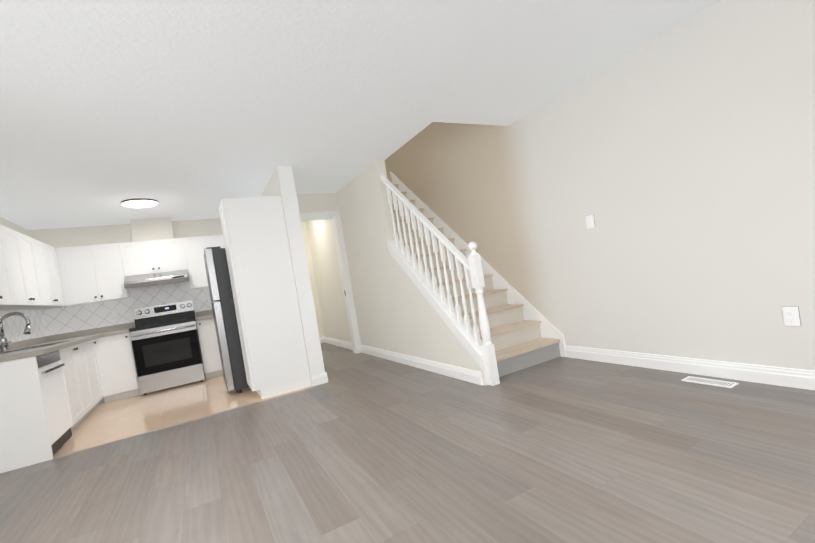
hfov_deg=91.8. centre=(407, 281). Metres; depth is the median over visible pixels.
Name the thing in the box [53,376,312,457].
floor
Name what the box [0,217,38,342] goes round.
wall
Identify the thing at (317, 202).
wall
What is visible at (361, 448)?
floor
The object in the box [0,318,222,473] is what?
base cabinet
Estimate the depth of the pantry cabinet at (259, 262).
4.21 m
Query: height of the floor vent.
0.004 m
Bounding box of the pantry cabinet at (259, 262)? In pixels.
[219,196,310,398]
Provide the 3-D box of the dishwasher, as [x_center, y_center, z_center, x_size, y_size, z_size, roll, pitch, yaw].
[-3.395,1.101,3.392,0.648,0.855,0.600,-9,1,-28]
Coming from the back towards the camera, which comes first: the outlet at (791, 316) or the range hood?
the range hood
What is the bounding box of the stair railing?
[380,173,499,385]
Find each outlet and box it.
[782,307,800,325]
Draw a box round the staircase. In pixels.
[387,172,565,376]
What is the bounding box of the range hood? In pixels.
[124,270,188,288]
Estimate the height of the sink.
0.192 m
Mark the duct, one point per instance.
(148, 229)
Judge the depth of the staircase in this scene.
4.26 m
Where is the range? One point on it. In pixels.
(166, 345)
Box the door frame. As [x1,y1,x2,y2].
[300,211,360,353]
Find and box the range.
[129,300,204,394]
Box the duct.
[130,217,173,241]
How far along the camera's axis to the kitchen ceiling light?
4.77 m
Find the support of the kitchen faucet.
on the countertop
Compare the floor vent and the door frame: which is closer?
the floor vent
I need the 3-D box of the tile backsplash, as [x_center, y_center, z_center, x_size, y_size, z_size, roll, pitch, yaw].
[-3.088,0.103,4.807,2.820,0.713,2.750,-9,1,-28]
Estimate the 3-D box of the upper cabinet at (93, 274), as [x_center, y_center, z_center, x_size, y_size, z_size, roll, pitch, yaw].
[-3.734,-0.204,5.841,2.142,0.770,0.353,-9,1,-28]
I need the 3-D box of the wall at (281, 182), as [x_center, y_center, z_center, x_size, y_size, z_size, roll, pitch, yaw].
[-1.987,0.038,5.916,0.160,2.440,3.530,-9,1,-28]
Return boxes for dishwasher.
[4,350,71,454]
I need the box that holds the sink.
[0,339,74,353]
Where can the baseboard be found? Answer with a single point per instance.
(791, 377)
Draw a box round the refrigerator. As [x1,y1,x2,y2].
[204,246,248,392]
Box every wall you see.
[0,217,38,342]
[29,218,222,371]
[260,166,324,384]
[297,193,338,336]
[306,160,487,384]
[385,0,814,370]
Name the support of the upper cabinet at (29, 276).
attached to the wall at (12, 226)
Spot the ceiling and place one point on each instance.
(179, 110)
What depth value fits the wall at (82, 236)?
5.74 m
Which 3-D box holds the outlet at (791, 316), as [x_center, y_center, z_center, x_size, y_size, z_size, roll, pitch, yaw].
[2.321,0.211,2.388,0.009,0.120,0.077,-9,1,-28]
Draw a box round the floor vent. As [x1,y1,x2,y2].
[681,376,738,387]
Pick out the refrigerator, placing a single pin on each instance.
(225, 319)
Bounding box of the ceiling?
[0,0,719,229]
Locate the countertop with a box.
[0,310,213,361]
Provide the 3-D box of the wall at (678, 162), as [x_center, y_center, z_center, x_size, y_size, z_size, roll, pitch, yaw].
[1.076,-1.810,4.210,0.120,5.200,9.620,-9,1,-28]
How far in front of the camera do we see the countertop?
4.96 m
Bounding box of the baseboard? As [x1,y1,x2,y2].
[311,336,814,389]
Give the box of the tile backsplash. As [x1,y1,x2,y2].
[0,276,216,342]
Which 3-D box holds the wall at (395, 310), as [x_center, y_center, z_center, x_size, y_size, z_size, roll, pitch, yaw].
[-0.886,-1.527,5.674,0.120,5.200,5.170,-9,1,-28]
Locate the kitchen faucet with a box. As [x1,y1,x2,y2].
[0,312,30,352]
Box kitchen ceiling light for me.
[121,198,157,207]
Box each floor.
[0,342,814,542]
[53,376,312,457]
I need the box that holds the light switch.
[586,214,594,228]
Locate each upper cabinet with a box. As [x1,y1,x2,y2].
[0,225,67,310]
[55,235,224,305]
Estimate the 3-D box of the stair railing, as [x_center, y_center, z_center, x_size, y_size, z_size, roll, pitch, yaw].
[0.217,-0.198,4.031,0.135,2.285,1.536,-9,1,-28]
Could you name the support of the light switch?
attached to the wall at (678, 162)

